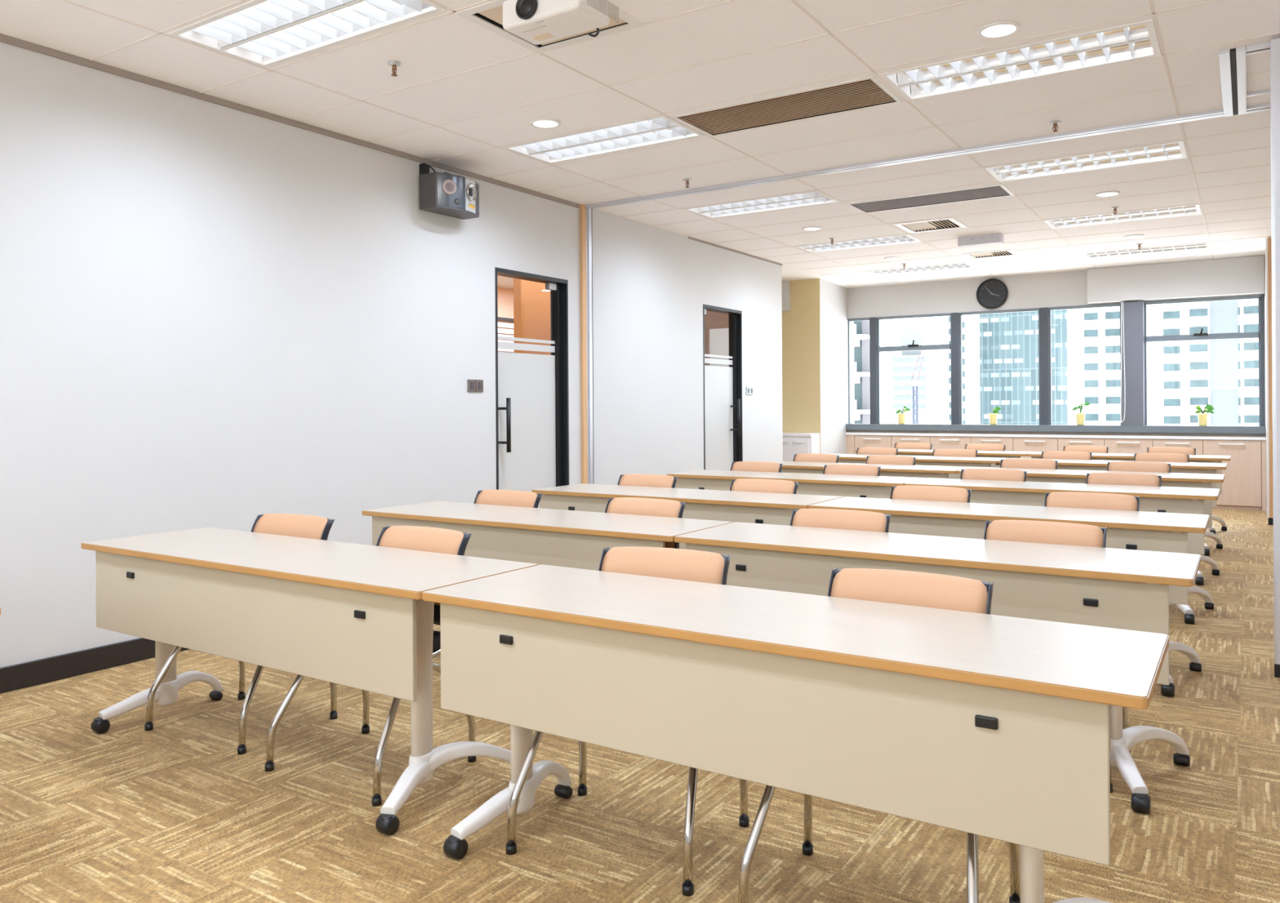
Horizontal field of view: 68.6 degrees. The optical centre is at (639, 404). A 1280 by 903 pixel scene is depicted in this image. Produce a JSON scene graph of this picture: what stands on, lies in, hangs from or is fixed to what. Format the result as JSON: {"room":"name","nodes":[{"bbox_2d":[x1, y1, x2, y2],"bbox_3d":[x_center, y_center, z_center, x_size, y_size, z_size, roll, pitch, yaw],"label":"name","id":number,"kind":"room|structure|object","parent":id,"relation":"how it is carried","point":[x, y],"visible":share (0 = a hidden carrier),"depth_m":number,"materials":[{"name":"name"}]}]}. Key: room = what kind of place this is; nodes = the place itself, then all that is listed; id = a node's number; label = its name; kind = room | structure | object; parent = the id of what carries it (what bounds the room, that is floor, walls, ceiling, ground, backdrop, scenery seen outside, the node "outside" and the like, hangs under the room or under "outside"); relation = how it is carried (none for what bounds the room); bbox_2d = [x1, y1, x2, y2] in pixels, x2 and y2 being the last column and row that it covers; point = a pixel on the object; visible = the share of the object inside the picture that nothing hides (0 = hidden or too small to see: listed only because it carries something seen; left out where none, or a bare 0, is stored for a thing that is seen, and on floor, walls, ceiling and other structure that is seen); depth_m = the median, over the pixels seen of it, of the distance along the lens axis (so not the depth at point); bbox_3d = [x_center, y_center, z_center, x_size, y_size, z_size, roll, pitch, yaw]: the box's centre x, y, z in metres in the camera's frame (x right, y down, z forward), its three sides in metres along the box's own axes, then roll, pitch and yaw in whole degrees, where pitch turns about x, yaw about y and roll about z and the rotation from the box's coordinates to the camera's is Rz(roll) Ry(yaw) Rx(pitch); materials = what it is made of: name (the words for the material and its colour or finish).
{"room":"classroom","nodes":[
{"label":"classroom","id":0,"kind":"room"},
{"bbox_2d":[0,41,782,667],"bbox_3d":[-1.815,-0.184,5.512,0.110,2.810,12.475,0,0,33],"label":"wall","id":1,"kind":"structure","parent":0,"point":[212,315],"depth_m":5.06,"materials":[{"name":"white paint"}]},
{"bbox_2d":[0,637,189,693],"bbox_3d":[-1.755,1.167,5.478,0.014,0.108,12.475,0,0,33],"label":"baseboard","id":2,"kind":"structure","parent":1,"relation":"attached to","point":[30,673],"depth_m":4.23,"materials":[{"name":"black wood"}]},
{"bbox_2d":[0,33,782,265],"bbox_3d":[-1.773,-1.573,5.479,0.012,0.032,12.475,0,0,33],"label":"trim","id":3,"kind":"structure","parent":1,"relation":"attached to","point":[4,38],"depth_m":5.06,"materials":[{"name":"beige wood"}]},
{"bbox_2d":[419,163,479,219],"bbox_3d":[-1.218,-1.408,6.123,0.238,0.312,0.400,0,0,33],"label":"wall speaker","id":4,"kind":"object","parent":1,"relation":"attached to","point":[445,193],"visible":1,"depth_m":6.01,"materials":[{"name":"grey plastic"}]},
{"bbox_2d":[436,173,465,208],"bbox_3d":[-1.204,-1.364,5.998,0.202,0.198,0.018,0,0,-40],"label":"grille","id":5,"kind":"object","parent":4,"relation":"attached to","point":[451,188],"depth_m":5.99,"materials":[{"name":"grey metal"}]},
{"bbox_2d":[494,266,568,507],"bbox_3d":[-0.822,0.120,7.011,0.162,2.190,0.842,0,0,33],"label":"door","id":6,"kind":"structure","parent":1,"relation":"in","point":[532,390],"depth_m":7.10,"materials":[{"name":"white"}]},
{"bbox_2d":[579,204,587,483],"bbox_3d":[-0.448,-0.192,7.497,0.025,2.810,0.051,0,0,33],"label":"trim","id":7,"kind":"structure","parent":1,"relation":"attached to","point":[582,207],"depth_m":7.48,"materials":[{"name":"brown wood"}]},
{"bbox_2d":[586,207,593,484],"bbox_3d":[-0.409,-0.193,7.548,0.034,2.810,0.076,0,0,33],"label":"trim","id":8,"kind":"structure","parent":1,"relation":"attached to","point":[588,211],"depth_m":7.53,"materials":[{"name":"metal"}]},
{"bbox_2d":[702,303,742,470],"bbox_3d":[0.815,0.110,9.536,0.162,2.190,0.829,0,0,33],"label":"door","id":9,"kind":"structure","parent":1,"relation":"in","point":[722,385],"depth_m":9.68,"materials":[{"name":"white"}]},
{"bbox_2d":[585,109,1223,208],"bbox_3d":[1.405,-1.601,6.356,4.331,0.016,0.095,0,0,33],"label":"ceiling track","id":10,"kind":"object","parent":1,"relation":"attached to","point":[1215,113],"depth_m":6.01,"materials":[{"name":"metal"}]},
{"bbox_2d":[497,287,514,352],"bbox_3d":[-2.893,-0.397,8.132,4.500,3.250,15.900,0,0,33],"label":"wall","id":11,"kind":"structure","parent":0,"point":[505,296],"depth_m":13.56,"materials":[{"name":"beige paint"}]},
{"bbox_2d":[513,278,551,355],"bbox_3d":[-0.183,-0.414,11.392,0.100,3.250,3.980,0,0,33],"label":"wall","id":12,"kind":"structure","parent":0,"point":[531,300],"depth_m":9.84,"materials":[{"name":"orange paint"}]},
{"bbox_2d":[0,508,1279,902],"bbox_3d":[-0.387,1.272,6.513,10.650,0.120,15.900,0,0,33],"label":"floor","id":13,"kind":"structure","parent":0,"point":[171,812],"depth_m":2.78,"materials":[{"name":"carpet"}]},
{"bbox_2d":[144,513,337,754],"bbox_3d":[-1.504,0.834,3.624,0.557,0.770,0.524,0,0,28],"label":"chair","id":14,"kind":"object","parent":13,"relation":"on","point":[303,526],"visible":0.3,"depth_m":3.71,"materials":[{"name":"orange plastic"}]},
{"bbox_2d":[80,527,537,835],"bbox_3d":[-1.223,0.867,3.278,1.807,0.701,0.540,0,0,33],"label":"table","id":15,"kind":"object","parent":13,"relation":"on","point":[355,615],"visible":0.89,"depth_m":3.01,"materials":[{"name":"white laminate"}]},
{"bbox_2d":[264,525,475,806],"bbox_3d":[-0.887,0.830,3.201,0.557,0.770,0.524,0,0,32],"label":"chair","id":16,"kind":"object","parent":13,"relation":"on","point":[427,539],"visible":0.3,"depth_m":3.26,"materials":[{"name":"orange fabric"}]},
{"bbox_2d":[473,489,542,507],"bbox_3d":[-0.791,0.830,4.668,0.557,0.770,0.524,0,0,33],"label":"chair","id":17,"kind":"object","parent":13,"relation":"on","point":[495,497],"visible":0.11,"depth_m":4.84,"materials":[{"name":"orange fabric"}]},
{"bbox_2d":[361,501,733,570],"bbox_3d":[-0.480,0.862,4.326,1.778,0.701,0.540,0,0,33],"label":"table","id":18,"kind":"object","parent":13,"relation":"on","point":[573,539],"visible":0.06,"depth_m":4.12,"materials":[{"name":"beige laminate"}]},
{"bbox_2d":[505,546,749,896],"bbox_3d":[-0.013,0.825,2.657,0.557,0.770,0.524,0,0,25],"label":"chair","id":19,"kind":"object","parent":13,"relation":"on","point":[691,565],"visible":0.27,"depth_m":2.77,"materials":[{"name":"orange fabric"}]},
{"bbox_2d":[604,497,686,548],"bbox_3d":[-0.086,0.825,4.210,0.557,0.770,0.524,0,0,33],"label":"chair","id":20,"kind":"object","parent":13,"relation":"on","point":[624,505],"visible":0.11,"depth_m":4.37,"materials":[{"name":"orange fabric"}]},
{"bbox_2d":[617,473,677,488],"bbox_3d":[-0.063,0.825,5.733,0.557,0.770,0.524,0,0,33],"label":"chair","id":21,"kind":"object","parent":13,"relation":"on","point":[634,479],"visible":0.12,"depth_m":5.90,"materials":[{"name":"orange fabric"}]},
{"bbox_2d":[531,483,843,549],"bbox_3d":[0.228,0.858,5.404,1.783,0.701,0.540,0,0,33],"label":"table","id":22,"kind":"object","parent":13,"relation":"on","point":[764,508],"visible":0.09,"depth_m":5.17,"materials":[{"name":"beige laminate"}]},
{"bbox_2d":[730,461,782,472],"bbox_3d":[0.778,0.820,6.975,0.557,0.770,0.524,0,0,33],"label":"chair","id":23,"kind":"object","parent":13,"relation":"on","point":[756,466],"visible":0.12,"depth_m":7.15,"materials":[{"name":"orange fabric"}]},
{"bbox_2d":[729,478,798,493],"bbox_3d":[0.613,0.821,5.295,0.557,0.770,0.524,0,0,33],"label":"chair","id":24,"kind":"object","parent":13,"relation":"on","point":[753,485],"visible":0.11,"depth_m":5.46,"materials":[{"name":"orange fabric"}]},
{"bbox_2d":[422,564,1168,902],"bbox_3d":[0.277,0.858,2.306,1.757,0.701,0.540,0,0,33],"label":"table","id":25,"kind":"object","parent":13,"relation":"on","point":[995,726],"visible":0.94,"depth_m":2.04,"materials":[{"name":"beige laminate"}]},
{"bbox_2d":[666,469,926,498],"bbox_3d":[1.072,0.853,6.644,1.760,0.701,0.540,0,0,33],"label":"table","id":26,"kind":"object","parent":13,"relation":"on","point":[835,485],"visible":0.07,"depth_m":6.40,"materials":[{"name":"beige laminate"}]},
{"bbox_2d":[782,432,820,461],"bbox_3d":[1.790,0.781,12.110,0.997,0.835,0.335,0,0,33],"label":"base cabinet","id":27,"kind":"object","parent":13,"relation":"on","point":[793,443],"visible":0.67,"depth_m":11.85,"materials":[{"name":"white wood"}]},
{"bbox_2d":[790,508,891,532],"bbox_3d":[0.716,0.820,3.690,0.557,0.770,0.524,0,0,32],"label":"chair","id":28,"kind":"object","parent":13,"relation":"on","point":[846,519],"visible":0.09,"depth_m":3.86,"materials":[{"name":"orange fabric"}]},
{"bbox_2d":[822,464,880,475],"bbox_3d":[1.413,0.816,6.563,0.557,0.770,0.524,0,0,32],"label":"chair","id":29,"kind":"object","parent":13,"relation":"on","point":[844,469],"visible":0.13,"depth_m":6.73,"materials":[{"name":"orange fabric"}]},
{"bbox_2d":[764,460,971,478],"bbox_3d":[1.766,0.849,7.720,1.755,0.701,0.540,0,0,33],"label":"table","id":30,"kind":"object","parent":13,"relation":"on","point":[888,470],"visible":0.03,"depth_m":7.44,"materials":[{"name":"beige laminate"}]},
{"bbox_2d":[854,435,893,453],"bbox_3d":[3.177,0.803,12.761,0.515,0.775,0.125,0,0,33],"label":"base cabinet","id":31,"kind":"object","parent":13,"relation":"on","point":[860,441],"visible":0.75,"depth_m":12.73,"materials":[{"name":"brown wood"}]},
{"bbox_2d":[737,568,1020,902],"bbox_3d":[0.585,0.821,2.246,0.557,0.770,0.524,0,0,32],"label":"chair","id":32,"kind":"object","parent":13,"relation":"on","point":[925,589],"visible":0.23,"depth_m":2.37,"materials":[{"name":"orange fabric"}]},
{"bbox_2d":[865,455,915,465],"bbox_3d":[1.999,0.812,7.709,0.557,0.770,0.524,0,0,32],"label":"chair","id":33,"kind":"object","parent":13,"relation":"on","point":[885,460],"visible":0.07,"depth_m":7.88,"materials":[{"name":"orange fabric"}]},
{"bbox_2d":[832,453,1008,479],"bbox_3d":[2.523,0.844,8.886,1.755,0.701,0.540,0,0,33],"label":"table","id":34,"kind":"object","parent":13,"relation":"on","point":[843,458],"visible":0.04,"depth_m":8.54,"materials":[{"name":"beige laminate"}]},
{"bbox_2d":[889,485,971,502],"bbox_3d":[1.416,0.816,4.774,0.557,0.770,0.524,0,0,34],"label":"chair","id":35,"kind":"object","parent":13,"relation":"on","point":[933,493],"visible":0.16,"depth_m":4.94,"materials":[{"name":"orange fabric"}]},
{"bbox_2d":[674,521,1200,813],"bbox_3d":[0.996,0.853,3.368,1.733,0.701,0.540,0,0,33],"label":"table","id":36,"kind":"object","parent":13,"relation":"on","point":[1122,588],"visible":0.45,"depth_m":3.07,"materials":[{"name":"beige laminate"}]},
{"bbox_2d":[855,448,1035,467],"bbox_3d":[3.219,0.840,9.960,1.755,0.701,0.540,0,0,33],"label":"table","id":37,"kind":"object","parent":13,"relation":"on","point":[998,454],"visible":0.05,"depth_m":9.66,"materials":[{"name":"beige laminate"}]},
{"bbox_2d":[930,435,970,449],"bbox_3d":[4.042,0.797,12.200,0.513,0.775,0.125,0,0,33],"label":"base cabinet","id":38,"kind":"object","parent":13,"relation":"on","point":[938,442],"visible":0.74,"depth_m":12.18,"materials":[{"name":"brown wood"}]},
{"bbox_2d":[960,468,1026,481],"bbox_3d":[2.223,0.811,6.038,0.557,0.770,0.524,0,0,34],"label":"chair","id":39,"kind":"object","parent":13,"relation":"on","point":[999,474],"visible":0.09,"depth_m":6.21,"materials":[{"name":"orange fabric"}]},
{"bbox_2d":[808,496,1209,697],"bbox_3d":[1.697,0.849,4.451,1.707,0.701,0.540,0,0,33],"label":"table","id":40,"kind":"object","parent":13,"relation":"on","point":[1158,531],"visible":0.26,"depth_m":4.26,"materials":[{"name":"beige laminate"}]},
{"bbox_2d":[1000,458,1057,469],"bbox_3d":[2.911,0.807,7.118,0.557,0.770,0.524,0,0,32],"label":"chair","id":41,"kind":"object","parent":13,"relation":"on","point":[1006,463],"visible":0.11,"depth_m":7.29,"materials":[{"name":"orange fabric"}]},
{"bbox_2d":[1013,436,1057,458],"bbox_3d":[4.907,0.792,11.639,0.517,0.775,0.125,0,0,33],"label":"base cabinet","id":42,"kind":"object","parent":13,"relation":"on","point":[1020,443],"visible":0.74,"depth_m":11.61,"materials":[{"name":"brown wood"}]},
{"bbox_2d":[983,520,1128,792],"bbox_3d":[1.370,0.816,3.266,0.557,0.770,0.524,0,0,33],"label":"chair","id":43,"kind":"object","parent":13,"relation":"on","point":[1020,531],"visible":0.08,"depth_m":3.42,"materials":[{"name":"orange fabric"}]},
{"bbox_2d":[904,477,1220,623],"bbox_3d":[2.525,0.844,5.702,1.692,0.701,0.540,0,0,33],"label":"table","id":44,"kind":"object","parent":13,"relation":"on","point":[1152,499],"visible":0.34,"depth_m":5.47,"materials":[{"name":"beige laminate"}]},
{"bbox_2d":[1041,450,1092,459],"bbox_3d":[3.719,0.802,8.250,0.557,0.770,0.524,0,0,33],"label":"chair","id":45,"kind":"object","parent":13,"relation":"on","point":[1066,455],"visible":0.17,"depth_m":8.42,"materials":[{"name":"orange fabric"}]},
{"bbox_2d":[1057,437,1104,450],"bbox_3d":[5.341,0.789,11.357,0.517,0.775,0.125,0,0,33],"label":"base cabinet","id":46,"kind":"object","parent":13,"relation":"on","point":[1062,442],"visible":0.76,"depth_m":11.34,"materials":[{"name":"brown wood"}]},
{"bbox_2d":[956,466,1224,585],"bbox_3d":[3.220,0.840,6.777,1.696,0.701,0.540,0,0,33],"label":"table","id":47,"kind":"object","parent":13,"relation":"on","point":[1043,475],"visible":0.26,"depth_m":6.53,"materials":[{"name":"beige laminate"}]},
{"bbox_2d":[1044,492,1139,511],"bbox_3d":[2.066,0.812,4.352,0.557,0.770,0.524,0,0,33],"label":"chair","id":48,"kind":"object","parent":13,"relation":"on","point":[1095,500],"visible":0.12,"depth_m":4.52,"materials":[{"name":"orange fabric"}]},
{"bbox_2d":[998,457,1226,555],"bbox_3d":[3.973,0.835,7.946,1.688,0.701,0.540,0,0,33],"label":"table","id":49,"kind":"object","parent":13,"relation":"on","point":[1077,464],"visible":0.21,"depth_m":7.70,"materials":[{"name":"beige laminate"}]},
{"bbox_2d":[1085,472,1161,486],"bbox_3d":[2.870,0.807,5.619,0.557,0.770,0.524,0,0,34],"label":"chair","id":50,"kind":"object","parent":13,"relation":"on","point":[1109,478],"visible":0.17,"depth_m":5.79,"materials":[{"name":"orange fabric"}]},
{"bbox_2d":[1026,451,1231,533],"bbox_3d":[4.673,0.831,9.017,1.696,0.701,0.540,0,0,33],"label":"table","id":51,"kind":"object","parent":13,"relation":"on","point":[1037,455],"visible":0.23,"depth_m":8.76,"materials":[{"name":"beige laminate"}]},
{"bbox_2d":[1104,438,1153,453],"bbox_3d":[5.770,0.787,11.079,0.506,0.775,0.125,0,0,33],"label":"base cabinet","id":52,"kind":"object","parent":13,"relation":"on","point":[1130,446],"visible":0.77,"depth_m":11.05,"materials":[{"name":"brown wood"}]},
{"bbox_2d":[1106,461,1170,472],"bbox_3d":[3.541,0.803,6.709,0.557,0.770,0.524,0,0,34],"label":"chair","id":53,"kind":"object","parent":13,"relation":"on","point":[1131,466],"visible":0.15,"depth_m":6.88,"materials":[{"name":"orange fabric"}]},
{"bbox_2d":[1133,453,1189,462],"bbox_3d":[4.345,0.798,7.844,0.557,0.770,0.524,0,0,33],"label":"chair","id":54,"kind":"object","parent":13,"relation":"on","point":[1166,457],"visible":0.11,"depth_m":8.01,"materials":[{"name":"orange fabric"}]},
{"bbox_2d":[1152,439,1203,454],"bbox_3d":[6.192,0.784,10.805,0.501,0.775,0.125,0,0,33],"label":"base cabinet","id":55,"kind":"object","parent":13,"relation":"on","point":[1197,444],"visible":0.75,"depth_m":10.75,"materials":[{"name":"brown wood"}]},
{"bbox_2d":[1203,439,1262,510],"bbox_3d":[6.634,0.781,10.519,0.552,0.775,0.125,0,0,33],"label":"base cabinet","id":56,"kind":"object","parent":13,"relation":"on","point":[1242,483],"visible":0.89,"depth_m":10.45,"materials":[{"name":"brown wood"}]},
{"bbox_2d":[1270,38,1279,677],"bbox_3d":[3.297,-0.205,3.820,1.200,2.790,0.100,0,0,33],"label":"partition panel","id":57,"kind":"object","parent":13,"relation":"on","point":[1274,43],"visible":1,"depth_m":4.10,"materials":[{"name":"white"}]},
{"bbox_2d":[0,0,1279,288],"bbox_3d":[0.982,-1.605,5.435,6.950,0.004,15.400,0,0,33],"label":"ceiling","id":58,"kind":"structure","parent":0,"point":[462,91],"depth_m":5.03,"materials":[{"name":"tile"}]},
{"bbox_2d":[167,0,447,67],"bbox_3d":[-1.399,-1.657,3.895,1.174,0.139,0.479,0,0,33],"label":"ceiling light","id":59,"kind":"object","parent":58,"relation":"attached to","point":[265,33],"depth_m":3.97,"materials":[{"name":"white plastic"}]},
{"bbox_2d":[455,0,644,53],"bbox_3d":[-0.366,-1.700,3.877,0.575,0.216,0.530,0,0,33],"label":"lift","id":60,"kind":"object","parent":58,"relation":"attached to","point":[488,15],"visible":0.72,"depth_m":3.95,"materials":[{"name":"white metal"}]},
{"bbox_2d":[502,0,618,44],"bbox_3d":[-0.318,-1.525,3.655,0.378,0.154,0.278,0,0,33],"label":"projector","id":61,"kind":"object","parent":60,"relation":"attached to","point":[537,22],"visible":1,"depth_m":3.60,"materials":[{"name":"white plastic"}]},
{"bbox_2d":[586,0,618,22],"bbox_3d":[-0.141,-1.524,3.583,0.002,0.060,0.208,0,0,33],"label":"vent","id":62,"kind":"object","parent":61,"relation":"attached to","point":[600,8],"depth_m":3.58,"materials":[{"name":"grey"}]},
{"bbox_2d":[501,114,705,164],"bbox_3d":[-0.235,-1.664,5.691,1.174,0.139,0.479,0,0,33],"label":"ceiling light","id":63,"kind":"object","parent":58,"relation":"attached to","point":[659,129],"depth_m":5.72,"materials":[{"name":"white plastic"}]},
{"bbox_2d":[682,190,839,218],"bbox_3d":[0.967,-1.671,7.545,1.174,0.139,0.479,0,0,33],"label":"ceiling light","id":64,"kind":"object","parent":58,"relation":"attached to","point":[813,197],"depth_m":7.59,"materials":[{"name":"white plastic"}]},
{"bbox_2d":[671,75,902,137],"bbox_3d":[0.783,-1.633,5.096,1.155,0.063,0.475,0,0,33],"label":"ceiling vent","id":65,"kind":"object","parent":58,"relation":"in","point":[868,92],"visible":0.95,"depth_m":5.13,"materials":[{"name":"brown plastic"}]},
{"bbox_2d":[794,234,922,253],"bbox_3d":[2.172,-1.679,9.404,1.174,0.139,0.479,0,0,33],"label":"ceiling light","id":66,"kind":"object","parent":58,"relation":"attached to","point":[906,238],"depth_m":9.46,"materials":[{"name":"white plastic"}]},
{"bbox_2d":[866,262,975,275],"bbox_3d":[3.353,-1.686,11.224,1.174,0.139,0.479,0,0,33],"label":"ceiling light","id":67,"kind":"object","parent":58,"relation":"attached to","point":[959,265],"depth_m":11.28,"materials":[{"name":"white plastic"}]},
{"bbox_2d":[846,184,1014,213],"bbox_3d":[2.271,-1.643,7.382,1.195,0.063,0.440,0,0,33],"label":"ceiling vent","id":68,"kind":"object","parent":58,"relation":"in","point":[997,190],"visible":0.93,"depth_m":7.38,"materials":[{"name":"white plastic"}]},
{"bbox_2d":[893,217,968,233],"bbox_3d":[2.620,-1.663,8.449,0.520,0.106,0.540,0,0,33],"label":"ceiling vent","id":69,"kind":"object","parent":58,"relation":"in","point":[949,223],"visible":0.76,"depth_m":8.49,"materials":[{"name":"white plastic"}]},
{"bbox_2d":[957,232,1004,247],"bbox_3d":[3.268,-1.578,9.006,0.400,0.085,0.122,0,0,33],"label":"ceiling box","id":70,"kind":"object","parent":58,"relation":"attached to","point":[993,238],"visible":1,"depth_m":8.96,"materials":[{"name":"white plastic"}]},
{"bbox_2d":[977,21,1020,38],"bbox_3d":[1.537,-1.605,4.021,0.176,0.008,0.176,0,0,33],"label":"recessed light","id":71,"kind":"object","parent":58,"relation":"in","point":[997,29],"visible":1,"depth_m":4.01,"materials":[{"name":"white plastic"}]},
{"bbox_2d":[878,18,1161,101],"bbox_3d":[1.780,-1.677,4.443,1.174,0.139,0.479,0,0,33],"label":"ceiling light","id":72,"kind":"object","parent":58,"relation":"attached to","point":[1139,40],"depth_m":4.47,"materials":[{"name":"white plastic"}]},
{"bbox_2d":[984,140,1187,182],"bbox_3d":[2.967,-1.684,6.272,1.174,0.139,0.479,0,0,33],"label":"ceiling light","id":73,"kind":"object","parent":58,"relation":"attached to","point":[1174,150],"depth_m":6.31,"materials":[{"name":"white plastic"}]},
{"bbox_2d":[1044,204,1201,228],"bbox_3d":[4.166,-1.691,8.123,1.174,0.139,0.479,0,0,33],"label":"ceiling light","id":74,"kind":"object","parent":58,"relation":"attached to","point":[1194,209],"depth_m":8.17,"materials":[{"name":"white plastic"}]},
{"bbox_2d":[1080,242,1210,259],"bbox_3d":[5.363,-1.699,9.968,1.174,0.139,0.479,0,0,33],"label":"ceiling light","id":75,"kind":"object","parent":58,"relation":"attached to","point":[1205,246],"depth_m":10.02,"materials":[{"name":"white plastic"}]},
{"bbox_2d":[1218,46,1246,116],"bbox_3d":[2.993,-1.610,4.730,0.105,0.016,1.125,0,0,33],"label":"air vent","id":76,"kind":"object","parent":58,"relation":"attached to","point":[1237,90],"depth_m":4.64,"materials":[{"name":"metal"}]},
{"bbox_2d":[1246,41,1270,113],"bbox_3d":[3.605,-1.614,4.333,1.350,0.016,1.125,0,0,33],"label":"trim","id":77,"kind":"structure","parent":58,"relation":"attached to","point":[1261,47],"depth_m":4.83,"materials":[{"name":"metal"}]},
{"bbox_2d":[704,310,728,366],"bbox_3d":[1.809,-0.206,12.235,1.124,2.810,3.100,0,0,33],"label":"wall","id":78,"kind":"structure","parent":0,"point":[716,323],"depth_m":11.06,"materials":[{"name":"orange paint"}]},
{"bbox_2d":[782,278,854,453],"bbox_3d":[2.269,-0.209,12.860,1.017,2.810,1.450,0,0,33],"label":"column beige","id":79,"kind":"structure","parent":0,"point":[815,380],"depth_m":12.19,"materials":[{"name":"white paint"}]},
{"bbox_2d":[847,270,1266,499],"bbox_3d":[5.008,-0.226,11.769,5.000,2.810,0.200,0,0,33],"label":"wall","id":80,"kind":"structure","parent":0,"point":[1059,289],"depth_m":12.13,"materials":[{"name":"white paint"}]},
{"bbox_2d":[877,314,951,424],"bbox_3d":[3.657,-0.461,12.534,1.001,1.437,0.135,0,0,33],"label":"window","id":81,"kind":"structure","parent":80,"relation":"in","point":[913,347],"depth_m":12.61,"materials":[{"name":"grey"}]},
{"bbox_2d":[976,278,1008,308],"bbox_3d":[4.486,-1.416,11.957,0.386,0.386,0.040,0,0,33],"label":"wall clock","id":82,"kind":"object","parent":80,"relation":"attached to","point":[992,293],"visible":1,"depth_m":11.96,"materials":[{"name":"black plastic"}]},
{"bbox_2d":[959,309,1039,424],"bbox_3d":[4.588,-0.467,11.975,0.984,1.437,0.050,0,0,33],"label":"window","id":83,"kind":"structure","parent":80,"relation":"in","point":[1038,310],"depth_m":12.21,"materials":[{"name":"grey"}]},
{"bbox_2d":[847,294,1260,319],"bbox_3d":[4.922,-1.196,11.740,4.817,0.018,0.095,0,0,33],"label":"trim","id":84,"kind":"structure","parent":80,"relation":"attached to","point":[1246,296],"depth_m":11.51,"materials":[{"name":"grey metal"}]},
{"bbox_2d":[845,423,1266,433],"bbox_3d":[4.911,0.289,11.709,4.817,0.078,0.210,0,0,33],"label":"trim","id":85,"kind":"structure","parent":80,"relation":"attached to","point":[1051,428],"depth_m":11.40,"materials":[{"name":"grey"}]},
{"bbox_2d":[845,435,1266,511],"bbox_3d":[4.890,0.790,11.671,4.817,0.779,0.100,0,0,33],"label":"trim","id":86,"kind":"structure","parent":80,"relation":"attached to","point":[850,439],"depth_m":10.34,"materials":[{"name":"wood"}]},
{"bbox_2d":[845,431,1266,439],"bbox_3d":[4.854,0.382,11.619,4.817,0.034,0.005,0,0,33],"label":"countertop","id":87,"kind":"structure","parent":86,"relation":"on","point":[846,433],"depth_m":11.41,"materials":[{"name":"white stone"}]},
{"bbox_2d":[869,294,1265,426],"bbox_3d":[5.063,-0.449,11.661,4.498,1.515,0.120,0,0,33],"label":"window frame","id":88,"kind":"structure","parent":80,"relation":"attached to","point":[1044,312],"depth_m":12.19,"materials":[{"name":"grey metal"}]},
{"bbox_2d":[1048,304,1121,425],"bbox_3d":[5.423,-0.472,11.433,0.811,1.437,0.050,0,0,33],"label":"window","id":89,"kind":"structure","parent":80,"relation":"in","point":[1050,309],"depth_m":11.62,"materials":[{"name":"grey"}]},
{"bbox_2d":[1143,297,1261,426],"bbox_3d":[6.421,-0.478,10.742,1.146,1.437,0.135,0,0,33],"label":"window","id":90,"kind":"structure","parent":80,"relation":"in","point":[1195,336],"depth_m":10.71,"materials":[{"name":"grey"}]},
{"bbox_2d":[1087,255,1264,422],"bbox_3d":[6.143,-0.712,10.821,1.770,1.847,0.148,0,0,33],"label":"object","id":91,"kind":"object","parent":90,"relation":"attached to","point":[1235,276],"visible":1,"depth_m":10.74,"materials":[{"name":"white paint"}]},
{"bbox_2d":[1121,301,1144,425],"bbox_3d":[5.851,-0.454,11.132,0.235,1.515,0.250,0,0,33],"label":"column","id":92,"kind":"structure","parent":0,"point":[1134,312],"depth_m":11.02,"materials":[{"name":"grey"}]},
{"bbox_2d":[1264,237,1270,521],"bbox_3d":[7.162,-0.239,9.568,1.292,2.810,1.650,0,0,33],"label":"wall","id":93,"kind":"structure","parent":0,"point":[1265,335],"depth_m":10.03,"materials":[{"name":"white paint"}]},
{"bbox_2d":[1266,237,1273,524],"bbox_3d":[6.520,-0.229,8.938,0.914,2.798,0.059,0,0,33],"label":"door leaf","id":94,"kind":"structure","parent":93,"relation":"in","point":[1268,251],"depth_m":9.15,"materials":[{"name":"brown wood"}]},
{"label":"outside","id":95,"kind":"structure","parent":0,"visible":0},
{"bbox_2d":[1066,298,1258,426],"bbox_3d":[125.591,0.431,179.666,74.767,120.000,41.850,0,0,33],"label":"tower","id":96,"kind":"structure","parent":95,"point":[1183,375],"depth_m":173.80,"materials":[{"name":"grey"}]},
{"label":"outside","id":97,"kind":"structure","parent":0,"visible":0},
{"bbox_2d":[979,309,1067,424],"bbox_3d":[109.211,-4.467,262.882,36.311,130.000,40.000,0,0,33],"label":"glass tower","id":98,"kind":"structure","parent":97,"point":[1009,341],"depth_m":245.70,"materials":[{"name":"blue glass"}]},
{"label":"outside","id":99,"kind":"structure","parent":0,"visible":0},
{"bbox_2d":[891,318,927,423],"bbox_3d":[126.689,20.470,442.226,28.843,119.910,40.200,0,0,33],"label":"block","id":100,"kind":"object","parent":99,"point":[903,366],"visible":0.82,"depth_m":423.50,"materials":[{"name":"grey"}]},
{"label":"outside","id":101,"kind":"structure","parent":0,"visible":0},
{"bbox_2d":[943,314,980,424],"bbox_3d":[80.863,-4.291,236.511,14.977,130.000,25.100,0,0,33],"label":"block","id":102,"kind":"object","parent":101,"point":[971,323],"visible":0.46,"depth_m":223.44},
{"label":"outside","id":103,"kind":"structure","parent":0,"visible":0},
{"bbox_2d":[853,320,870,423],"bbox_3d":[15.208,1.116,86.683,17.097,80.000,16.000,0,0,33],"label":"block","id":104,"kind":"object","parent":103,"point":[861,328],"visible":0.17,"depth_m":76.84,"materials":[{"name":"grey"}]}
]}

